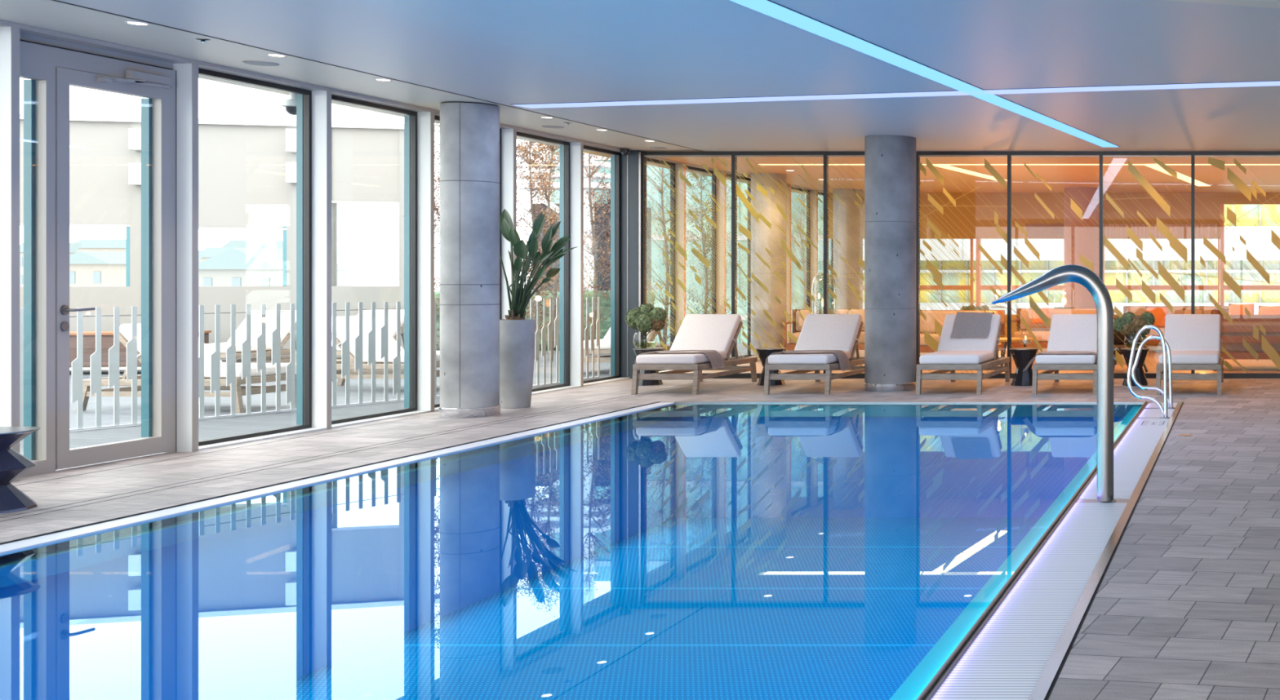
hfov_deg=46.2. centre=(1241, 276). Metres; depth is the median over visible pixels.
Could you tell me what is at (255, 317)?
cushion
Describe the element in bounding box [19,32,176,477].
door
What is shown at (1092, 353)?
cushion
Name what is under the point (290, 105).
camera
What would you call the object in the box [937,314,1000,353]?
cushion
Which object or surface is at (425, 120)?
trim
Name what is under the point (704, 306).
slender tree
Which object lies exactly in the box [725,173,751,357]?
window
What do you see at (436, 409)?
trim
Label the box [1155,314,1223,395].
sun lounger
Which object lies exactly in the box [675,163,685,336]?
trim
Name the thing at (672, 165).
window
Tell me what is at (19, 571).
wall
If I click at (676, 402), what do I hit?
trim
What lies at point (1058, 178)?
ceiling
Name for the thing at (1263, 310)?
throw pillow
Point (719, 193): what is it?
trim
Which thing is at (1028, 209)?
wall
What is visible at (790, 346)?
lounge sofa
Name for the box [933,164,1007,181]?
ceiling light strip
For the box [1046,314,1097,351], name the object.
cushion
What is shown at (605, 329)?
hedge
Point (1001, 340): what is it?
coffee table
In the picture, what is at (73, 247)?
building
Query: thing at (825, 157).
trim
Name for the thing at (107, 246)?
building
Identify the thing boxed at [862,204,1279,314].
window
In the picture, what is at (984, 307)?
flower bowl
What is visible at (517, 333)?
potted plant
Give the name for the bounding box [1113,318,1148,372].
lounge armchair
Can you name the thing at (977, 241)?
window
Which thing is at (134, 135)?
wall box
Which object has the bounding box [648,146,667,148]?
ceiling speaker
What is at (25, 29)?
trim
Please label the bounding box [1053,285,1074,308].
lantern
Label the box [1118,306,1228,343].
lounge sofa
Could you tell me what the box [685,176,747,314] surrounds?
slender tree
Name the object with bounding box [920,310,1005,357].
lounge sofa
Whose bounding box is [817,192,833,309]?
window
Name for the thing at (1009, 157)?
trim
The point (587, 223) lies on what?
building
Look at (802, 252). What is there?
slender tree
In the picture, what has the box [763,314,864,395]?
sun lounger
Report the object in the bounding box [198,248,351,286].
building
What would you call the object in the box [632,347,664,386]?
side table
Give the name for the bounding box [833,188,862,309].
concrete column
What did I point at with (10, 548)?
trim
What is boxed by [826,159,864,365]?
window
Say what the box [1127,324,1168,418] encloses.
handrail
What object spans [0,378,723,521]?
trim
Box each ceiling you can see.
[0,0,701,151]
[56,0,1279,151]
[583,151,1279,193]
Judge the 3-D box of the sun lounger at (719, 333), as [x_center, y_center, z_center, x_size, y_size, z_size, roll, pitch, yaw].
[-6.117,0.842,14.263,0.690,0.815,1.695,0,0,0]
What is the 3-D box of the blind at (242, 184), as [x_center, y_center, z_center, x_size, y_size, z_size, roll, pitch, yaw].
[-14.175,-1.394,17.638,1.645,1.440,0.020,0,0,-15]
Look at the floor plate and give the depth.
9.96 m
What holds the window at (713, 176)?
on the trim at (436, 409)
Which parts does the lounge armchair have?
leg, leg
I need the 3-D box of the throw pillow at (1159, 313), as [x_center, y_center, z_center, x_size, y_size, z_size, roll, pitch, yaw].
[-1.420,0.682,21.250,0.380,0.372,0.113,0,0,-8]
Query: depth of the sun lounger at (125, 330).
11.87 m
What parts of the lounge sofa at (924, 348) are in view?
leg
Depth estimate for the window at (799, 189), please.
22.31 m
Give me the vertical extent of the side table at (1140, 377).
0.422 m
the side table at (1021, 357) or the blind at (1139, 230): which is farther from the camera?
the blind at (1139, 230)
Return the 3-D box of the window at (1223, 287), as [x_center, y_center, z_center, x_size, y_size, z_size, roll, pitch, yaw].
[0.664,-0.318,23.235,2.102,2.027,0.130,0,0,0]
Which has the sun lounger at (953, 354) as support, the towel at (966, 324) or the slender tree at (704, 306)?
the towel at (966, 324)
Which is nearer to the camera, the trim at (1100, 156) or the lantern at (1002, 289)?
the trim at (1100, 156)
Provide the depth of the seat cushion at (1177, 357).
13.46 m
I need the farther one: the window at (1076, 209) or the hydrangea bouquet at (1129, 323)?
the window at (1076, 209)
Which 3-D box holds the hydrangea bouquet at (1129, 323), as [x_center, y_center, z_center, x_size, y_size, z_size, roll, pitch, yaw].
[-1.246,0.602,14.607,0.508,0.413,0.291,0,0,0]
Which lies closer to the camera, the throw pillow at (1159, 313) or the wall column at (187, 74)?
the wall column at (187, 74)
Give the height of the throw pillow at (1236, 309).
0.333 m
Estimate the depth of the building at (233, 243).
280.74 m
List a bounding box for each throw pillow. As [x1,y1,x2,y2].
[797,309,817,328]
[848,309,864,328]
[1031,307,1048,324]
[1145,306,1168,327]
[1182,308,1203,314]
[1228,303,1253,315]
[1257,306,1279,315]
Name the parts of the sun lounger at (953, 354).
leg, rail, leg, frame, leg, rail, backrest frame, leg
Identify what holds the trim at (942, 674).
attached to the floor
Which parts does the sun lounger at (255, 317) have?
rail, frame, rail, backrest frame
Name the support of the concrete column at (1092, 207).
on the floor
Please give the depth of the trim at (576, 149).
14.36 m
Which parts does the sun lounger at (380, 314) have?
frame, backrest frame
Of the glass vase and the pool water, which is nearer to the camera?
the pool water
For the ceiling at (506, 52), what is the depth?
8.89 m
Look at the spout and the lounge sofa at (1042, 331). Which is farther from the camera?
the lounge sofa at (1042, 331)
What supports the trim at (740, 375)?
on the floor
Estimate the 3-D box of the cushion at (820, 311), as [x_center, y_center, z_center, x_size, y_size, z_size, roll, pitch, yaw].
[-6.256,0.680,19.595,1.200,0.340,0.160,0,0,-10]
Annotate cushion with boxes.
[119,323,222,364]
[204,342,271,353]
[204,363,295,377]
[226,310,296,342]
[331,315,404,356]
[331,341,341,351]
[356,309,404,338]
[363,350,439,363]
[583,338,648,350]
[604,327,655,342]
[635,351,726,364]
[669,314,741,354]
[768,351,851,364]
[789,331,864,344]
[794,314,862,353]
[795,309,864,332]
[919,351,994,364]
[920,311,998,333]
[920,333,940,346]
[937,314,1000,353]
[1013,330,1049,342]
[1020,308,1096,330]
[1035,351,1097,364]
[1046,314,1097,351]
[1113,344,1146,355]
[1127,306,1228,315]
[1146,327,1164,337]
[1159,351,1220,364]
[1164,314,1220,352]
[1221,321,1279,336]
[1221,342,1279,351]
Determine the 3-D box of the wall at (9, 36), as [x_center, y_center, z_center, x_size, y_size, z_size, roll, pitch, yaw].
[-7.568,-0.138,7.737,0.164,2.775,0.053,0,0,0]
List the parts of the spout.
plate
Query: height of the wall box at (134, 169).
0.292 m
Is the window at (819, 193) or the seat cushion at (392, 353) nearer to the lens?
the seat cushion at (392, 353)
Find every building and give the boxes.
[19,113,439,366]
[19,243,82,286]
[69,251,125,286]
[75,240,125,253]
[123,250,204,262]
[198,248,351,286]
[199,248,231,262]
[221,240,262,248]
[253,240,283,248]
[545,145,831,343]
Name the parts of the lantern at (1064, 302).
bulb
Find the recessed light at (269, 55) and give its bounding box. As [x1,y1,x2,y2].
[266,53,287,57]
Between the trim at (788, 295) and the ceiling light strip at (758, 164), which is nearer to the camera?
the ceiling light strip at (758, 164)
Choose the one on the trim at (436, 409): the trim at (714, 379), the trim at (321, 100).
the trim at (321, 100)
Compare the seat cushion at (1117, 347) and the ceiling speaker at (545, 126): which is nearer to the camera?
the ceiling speaker at (545, 126)
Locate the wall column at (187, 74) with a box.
[173,62,198,452]
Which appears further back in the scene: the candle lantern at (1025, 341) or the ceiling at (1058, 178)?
the ceiling at (1058, 178)
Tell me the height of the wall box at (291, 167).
0.282 m
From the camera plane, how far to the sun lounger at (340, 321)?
14.03 m
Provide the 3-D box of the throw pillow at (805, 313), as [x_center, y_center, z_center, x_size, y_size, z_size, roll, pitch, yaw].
[-6.466,0.627,18.900,0.280,0.274,0.084,0,0,-10]
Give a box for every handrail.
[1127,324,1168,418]
[1131,335,1174,408]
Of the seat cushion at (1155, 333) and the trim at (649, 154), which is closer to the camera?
the trim at (649, 154)
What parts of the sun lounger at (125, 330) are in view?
leg, backrest frame, rail, frame, rail, leg, leg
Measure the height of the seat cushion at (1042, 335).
0.160 m
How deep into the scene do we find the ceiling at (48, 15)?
9.35 m
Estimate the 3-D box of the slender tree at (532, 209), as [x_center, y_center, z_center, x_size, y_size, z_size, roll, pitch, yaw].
[-10.773,-0.654,19.551,1.715,3.832,1.256,0,0,11]
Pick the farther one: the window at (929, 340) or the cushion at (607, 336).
the cushion at (607, 336)
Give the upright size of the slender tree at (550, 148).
3.855 m
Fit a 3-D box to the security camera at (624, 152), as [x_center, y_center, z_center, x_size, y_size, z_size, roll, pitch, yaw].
[-7.440,-1.502,15.300,0.110,0.075,0.110,0,0,0]
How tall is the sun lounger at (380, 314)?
0.815 m
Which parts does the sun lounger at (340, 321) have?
leg, backrest frame, frame, rail, rail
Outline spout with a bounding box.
[991,264,1128,502]
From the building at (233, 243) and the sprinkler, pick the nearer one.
the sprinkler
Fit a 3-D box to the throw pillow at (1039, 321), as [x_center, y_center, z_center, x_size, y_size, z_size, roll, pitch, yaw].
[-3.139,0.613,19.750,0.260,0.254,0.078,0,0,0]
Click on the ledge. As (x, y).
(917, 682)
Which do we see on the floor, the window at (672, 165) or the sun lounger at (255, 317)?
the sun lounger at (255, 317)
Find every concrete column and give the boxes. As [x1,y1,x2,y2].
[438,102,500,417]
[751,173,786,355]
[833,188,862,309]
[863,134,915,391]
[1063,186,1099,308]
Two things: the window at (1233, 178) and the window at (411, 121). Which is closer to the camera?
the window at (411, 121)
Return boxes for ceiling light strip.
[510,80,1279,108]
[728,0,1119,147]
[758,164,1279,165]
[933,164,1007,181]
[1144,163,1211,186]
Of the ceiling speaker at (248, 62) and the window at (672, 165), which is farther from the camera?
the window at (672, 165)
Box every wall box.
[128,128,141,151]
[128,163,141,185]
[285,128,296,152]
[285,162,296,183]
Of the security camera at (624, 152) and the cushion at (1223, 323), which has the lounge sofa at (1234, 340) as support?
the cushion at (1223, 323)
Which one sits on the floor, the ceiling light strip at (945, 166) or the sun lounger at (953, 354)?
the sun lounger at (953, 354)
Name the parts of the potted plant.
pot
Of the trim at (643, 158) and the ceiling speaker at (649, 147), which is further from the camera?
the trim at (643, 158)
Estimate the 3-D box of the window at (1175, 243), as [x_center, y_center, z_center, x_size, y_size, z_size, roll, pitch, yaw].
[-1.161,-0.150,15.602,1.090,2.681,0.016,0,0,0]
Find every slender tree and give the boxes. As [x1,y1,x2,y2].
[402,123,439,349]
[516,139,588,332]
[516,141,604,361]
[556,153,610,355]
[585,173,656,302]
[607,164,711,345]
[665,173,731,314]
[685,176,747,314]
[791,193,831,311]
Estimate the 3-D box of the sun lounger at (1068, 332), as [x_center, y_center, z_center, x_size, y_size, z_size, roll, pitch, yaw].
[-1.872,0.842,14.263,0.690,0.815,1.695,0,0,0]
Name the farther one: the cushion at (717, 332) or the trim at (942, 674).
the cushion at (717, 332)
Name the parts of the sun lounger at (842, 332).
leg, rail, frame, leg, leg, rail, backrest frame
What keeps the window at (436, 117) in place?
on the trim at (436, 409)
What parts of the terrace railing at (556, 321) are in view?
foot rail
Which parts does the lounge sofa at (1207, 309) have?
leg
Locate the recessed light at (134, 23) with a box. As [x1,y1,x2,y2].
[124,21,149,26]
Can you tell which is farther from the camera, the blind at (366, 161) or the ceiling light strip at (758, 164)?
the blind at (366, 161)
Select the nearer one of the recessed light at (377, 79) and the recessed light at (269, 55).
the recessed light at (269, 55)
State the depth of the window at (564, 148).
14.33 m
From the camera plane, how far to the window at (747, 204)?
15.59 m
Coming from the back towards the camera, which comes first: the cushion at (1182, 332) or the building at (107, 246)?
the building at (107, 246)
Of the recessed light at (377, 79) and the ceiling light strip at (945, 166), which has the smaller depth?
the recessed light at (377, 79)
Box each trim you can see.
[0,20,823,192]
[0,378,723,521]
[0,402,674,563]
[50,0,703,151]
[198,356,758,450]
[311,90,331,429]
[417,111,434,412]
[501,128,516,319]
[569,142,583,386]
[620,150,642,378]
[640,151,1279,157]
[641,155,646,347]
[674,401,1145,404]
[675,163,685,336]
[681,373,1279,378]
[715,171,725,314]
[731,155,737,365]
[786,185,791,343]
[809,190,817,309]
[823,155,828,373]
[915,155,919,373]
[915,400,1148,699]
[1007,155,1011,373]
[1028,401,1182,699]
[1044,402,1183,699]
[1099,155,1102,281]
[1164,0,1279,8]
[1191,155,1195,373]
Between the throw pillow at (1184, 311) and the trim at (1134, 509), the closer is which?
the trim at (1134, 509)
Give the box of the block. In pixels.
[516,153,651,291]
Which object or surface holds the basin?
in the floor
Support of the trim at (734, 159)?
on the trim at (740, 375)
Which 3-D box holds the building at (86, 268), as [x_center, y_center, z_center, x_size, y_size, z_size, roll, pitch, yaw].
[-155.282,5.914,175.700,7.889,18.672,12.600,0,0,0]
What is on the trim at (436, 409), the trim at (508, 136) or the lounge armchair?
the trim at (508, 136)
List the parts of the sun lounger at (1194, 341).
leg, frame, backrest frame, leg, leg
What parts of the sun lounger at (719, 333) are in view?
leg, rail, frame, leg, rail, backrest frame, leg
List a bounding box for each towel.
[634,350,724,369]
[764,350,851,371]
[950,311,994,337]
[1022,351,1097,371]
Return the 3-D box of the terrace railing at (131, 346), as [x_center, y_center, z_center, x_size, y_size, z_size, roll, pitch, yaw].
[-9.168,0.750,11.088,0.042,1.000,6.498,0,0,22]
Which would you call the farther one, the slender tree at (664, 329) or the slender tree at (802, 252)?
the slender tree at (802, 252)
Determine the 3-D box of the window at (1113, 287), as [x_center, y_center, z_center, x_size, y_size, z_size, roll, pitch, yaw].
[-1.491,0.000,23.235,2.188,1.392,0.130,0,0,0]
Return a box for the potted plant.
[499,208,577,408]
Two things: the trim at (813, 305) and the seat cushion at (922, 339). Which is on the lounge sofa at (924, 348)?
the seat cushion at (922, 339)
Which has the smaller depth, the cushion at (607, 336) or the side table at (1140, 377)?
the side table at (1140, 377)
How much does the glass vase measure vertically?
0.180 m
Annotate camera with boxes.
[280,92,298,115]
[620,148,630,155]
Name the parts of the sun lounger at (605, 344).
rail, frame, backrest frame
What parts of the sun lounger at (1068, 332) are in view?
leg, rail, frame, leg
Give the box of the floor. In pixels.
[0,343,1279,699]
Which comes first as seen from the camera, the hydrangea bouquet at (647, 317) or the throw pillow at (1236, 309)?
the hydrangea bouquet at (647, 317)
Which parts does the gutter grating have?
grating panel, grating panel, grating panel, grating panel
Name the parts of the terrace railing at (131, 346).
foot rail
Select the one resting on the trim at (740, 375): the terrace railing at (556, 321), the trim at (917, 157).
the trim at (917, 157)
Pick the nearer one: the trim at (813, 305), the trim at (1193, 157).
the trim at (1193, 157)
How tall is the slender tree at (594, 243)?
3.884 m
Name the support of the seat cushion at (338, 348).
on the sun lounger at (380, 314)
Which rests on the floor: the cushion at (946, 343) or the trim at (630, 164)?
the trim at (630, 164)
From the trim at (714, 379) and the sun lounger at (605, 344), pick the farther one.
the sun lounger at (605, 344)
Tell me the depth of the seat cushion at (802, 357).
13.46 m
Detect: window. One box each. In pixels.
[198,68,311,446]
[331,94,417,424]
[434,115,501,408]
[516,132,569,391]
[583,145,620,383]
[644,156,731,355]
[646,158,675,371]
[685,165,715,314]
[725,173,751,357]
[735,157,823,371]
[791,186,809,307]
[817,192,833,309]
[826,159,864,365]
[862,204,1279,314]
[862,239,973,305]
[919,157,1007,373]
[975,239,1063,307]
[1010,163,1099,373]
[1102,157,1191,368]
[1102,239,1219,304]
[1194,156,1279,373]
[1220,204,1279,306]
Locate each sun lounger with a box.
[75,323,296,413]
[204,310,296,363]
[294,309,404,374]
[294,315,439,386]
[583,316,670,374]
[631,314,757,395]
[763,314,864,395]
[915,314,1009,395]
[1031,314,1097,395]
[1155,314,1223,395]
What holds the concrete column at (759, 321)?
on the floor
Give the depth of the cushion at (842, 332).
14.45 m
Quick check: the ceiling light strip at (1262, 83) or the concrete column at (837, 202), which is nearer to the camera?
the ceiling light strip at (1262, 83)
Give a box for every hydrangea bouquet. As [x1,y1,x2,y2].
[625,303,666,346]
[1113,311,1155,346]
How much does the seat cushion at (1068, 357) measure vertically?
0.099 m
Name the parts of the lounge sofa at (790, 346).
leg, armrest, leg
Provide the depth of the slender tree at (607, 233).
21.48 m
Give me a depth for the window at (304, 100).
10.34 m
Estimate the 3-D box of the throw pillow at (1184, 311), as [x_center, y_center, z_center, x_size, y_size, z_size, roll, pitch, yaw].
[-0.803,0.703,21.200,0.340,0.333,0.101,0,0,0]
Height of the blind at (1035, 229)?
0.269 m
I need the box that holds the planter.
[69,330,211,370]
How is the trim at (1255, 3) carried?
attached to the ceiling at (506, 52)
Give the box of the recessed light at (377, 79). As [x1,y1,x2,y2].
[373,78,391,81]
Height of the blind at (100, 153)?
1.410 m
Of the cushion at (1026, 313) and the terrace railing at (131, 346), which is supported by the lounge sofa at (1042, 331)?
the cushion at (1026, 313)
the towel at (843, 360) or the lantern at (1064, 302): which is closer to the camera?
the towel at (843, 360)
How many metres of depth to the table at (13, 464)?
6.78 m
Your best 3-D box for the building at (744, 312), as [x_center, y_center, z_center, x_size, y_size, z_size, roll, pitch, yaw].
[-15.200,0.500,40.440,9.600,13.500,8.120,0,0,0]
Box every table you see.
[0,426,40,513]
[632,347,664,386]
[755,347,786,386]
[999,337,1036,365]
[1009,347,1039,386]
[1120,347,1149,386]
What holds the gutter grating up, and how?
on the floor
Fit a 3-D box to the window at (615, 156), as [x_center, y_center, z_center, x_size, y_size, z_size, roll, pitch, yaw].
[-7.660,-0.143,14.966,0.100,2.758,1.107,0,0,0]
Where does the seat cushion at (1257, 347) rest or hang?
on the lounge sofa at (1234, 340)
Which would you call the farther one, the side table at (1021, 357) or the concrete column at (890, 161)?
the side table at (1021, 357)
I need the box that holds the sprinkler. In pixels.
[195,38,210,42]
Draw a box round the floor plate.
[1177,434,1192,436]
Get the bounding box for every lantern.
[811,273,836,314]
[991,288,1005,335]
[1019,328,1030,344]
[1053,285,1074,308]
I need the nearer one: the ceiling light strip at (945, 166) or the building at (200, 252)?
the ceiling light strip at (945, 166)
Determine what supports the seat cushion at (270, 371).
on the sun lounger at (125, 330)
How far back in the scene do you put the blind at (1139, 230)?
23.17 m
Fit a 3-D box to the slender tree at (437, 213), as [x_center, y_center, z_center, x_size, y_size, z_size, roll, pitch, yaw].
[-10.783,-0.648,17.193,0.944,3.819,0.951,0,0,39]
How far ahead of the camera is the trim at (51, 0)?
9.07 m
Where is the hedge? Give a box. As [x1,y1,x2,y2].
[434,290,655,351]
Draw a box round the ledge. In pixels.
[888,450,1097,699]
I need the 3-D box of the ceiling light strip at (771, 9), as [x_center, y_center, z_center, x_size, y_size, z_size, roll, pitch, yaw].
[-2.822,-1.547,6.500,0.224,0.026,17.215,0,0,9]
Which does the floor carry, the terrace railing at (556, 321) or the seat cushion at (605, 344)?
the terrace railing at (556, 321)
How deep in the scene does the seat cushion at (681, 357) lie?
13.46 m
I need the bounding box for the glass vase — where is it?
[632,333,657,348]
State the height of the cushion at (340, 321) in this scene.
0.448 m
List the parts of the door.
handle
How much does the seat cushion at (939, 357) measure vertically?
0.099 m
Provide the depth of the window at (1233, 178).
15.60 m
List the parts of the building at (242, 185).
blind rail, blind rail, blind rail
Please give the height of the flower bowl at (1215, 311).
0.263 m
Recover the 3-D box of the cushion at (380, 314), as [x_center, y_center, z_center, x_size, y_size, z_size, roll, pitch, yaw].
[-11.636,0.669,17.024,0.640,0.448,0.474,0,0,-2]
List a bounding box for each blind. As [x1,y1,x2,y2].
[19,120,129,224]
[198,124,286,228]
[332,128,399,201]
[1026,224,1063,239]
[1102,224,1217,239]
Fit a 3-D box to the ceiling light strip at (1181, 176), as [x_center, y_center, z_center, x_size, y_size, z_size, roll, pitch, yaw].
[-0.935,-1.542,19.300,0.244,0.026,4.271,0,0,9]
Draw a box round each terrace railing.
[19,301,439,431]
[529,297,599,386]
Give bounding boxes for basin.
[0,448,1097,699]
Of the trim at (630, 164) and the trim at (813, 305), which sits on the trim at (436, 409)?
the trim at (813, 305)
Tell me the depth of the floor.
7.81 m
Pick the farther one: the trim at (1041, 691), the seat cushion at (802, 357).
the seat cushion at (802, 357)
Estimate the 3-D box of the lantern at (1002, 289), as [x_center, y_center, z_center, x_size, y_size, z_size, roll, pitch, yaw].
[-3.573,0.708,18.600,0.212,1.084,0.212,0,0,0]
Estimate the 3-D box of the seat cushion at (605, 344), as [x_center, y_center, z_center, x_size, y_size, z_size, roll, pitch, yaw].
[-8.376,0.893,16.768,0.640,0.099,0.840,0,0,6]
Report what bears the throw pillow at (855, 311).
on the lounge sofa at (790, 346)
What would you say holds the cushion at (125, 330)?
on the sun lounger at (125, 330)
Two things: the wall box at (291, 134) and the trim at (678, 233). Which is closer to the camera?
the trim at (678, 233)
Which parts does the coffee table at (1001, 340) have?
leg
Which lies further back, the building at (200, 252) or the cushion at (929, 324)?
the building at (200, 252)
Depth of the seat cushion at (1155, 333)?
20.94 m
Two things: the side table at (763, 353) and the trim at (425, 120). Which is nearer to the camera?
the trim at (425, 120)
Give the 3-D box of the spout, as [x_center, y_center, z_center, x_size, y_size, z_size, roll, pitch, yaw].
[-1.009,0.616,7.080,0.754,1.368,0.156,0,0,0]
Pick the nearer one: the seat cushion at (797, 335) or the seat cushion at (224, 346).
the seat cushion at (224, 346)
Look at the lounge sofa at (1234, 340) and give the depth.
16.77 m
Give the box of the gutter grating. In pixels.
[930,402,1177,699]
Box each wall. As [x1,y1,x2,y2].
[0,26,19,481]
[0,478,436,588]
[828,193,1279,345]
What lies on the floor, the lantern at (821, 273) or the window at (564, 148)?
the lantern at (821, 273)
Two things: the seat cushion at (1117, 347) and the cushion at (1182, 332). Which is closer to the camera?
the cushion at (1182, 332)
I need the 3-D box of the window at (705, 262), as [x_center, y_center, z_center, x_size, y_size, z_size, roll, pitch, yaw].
[-6.806,-0.150,15.599,1.077,2.680,0.022,0,0,0]
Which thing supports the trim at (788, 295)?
on the trim at (436, 409)
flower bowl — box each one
[961,304,989,310]
[1210,307,1228,315]
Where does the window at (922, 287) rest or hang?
in the wall at (1028, 209)
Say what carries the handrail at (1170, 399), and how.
on the gutter grating
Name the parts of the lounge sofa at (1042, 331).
armrest, leg, frame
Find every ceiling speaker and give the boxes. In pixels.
[242,60,279,66]
[541,125,564,128]
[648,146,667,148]
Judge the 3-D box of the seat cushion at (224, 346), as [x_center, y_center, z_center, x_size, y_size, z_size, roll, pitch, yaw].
[-12.715,0.893,15.920,0.640,0.099,0.840,0,0,-2]
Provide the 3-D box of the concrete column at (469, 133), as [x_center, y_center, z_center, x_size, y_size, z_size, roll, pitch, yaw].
[-6.960,-0.145,11.430,0.478,2.790,0.478,0,0,0]
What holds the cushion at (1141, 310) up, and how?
on the lounge sofa at (1207, 309)
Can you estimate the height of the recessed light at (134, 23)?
0.006 m
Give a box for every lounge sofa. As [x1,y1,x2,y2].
[782,309,864,351]
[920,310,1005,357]
[1006,308,1114,348]
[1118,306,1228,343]
[1213,315,1279,371]

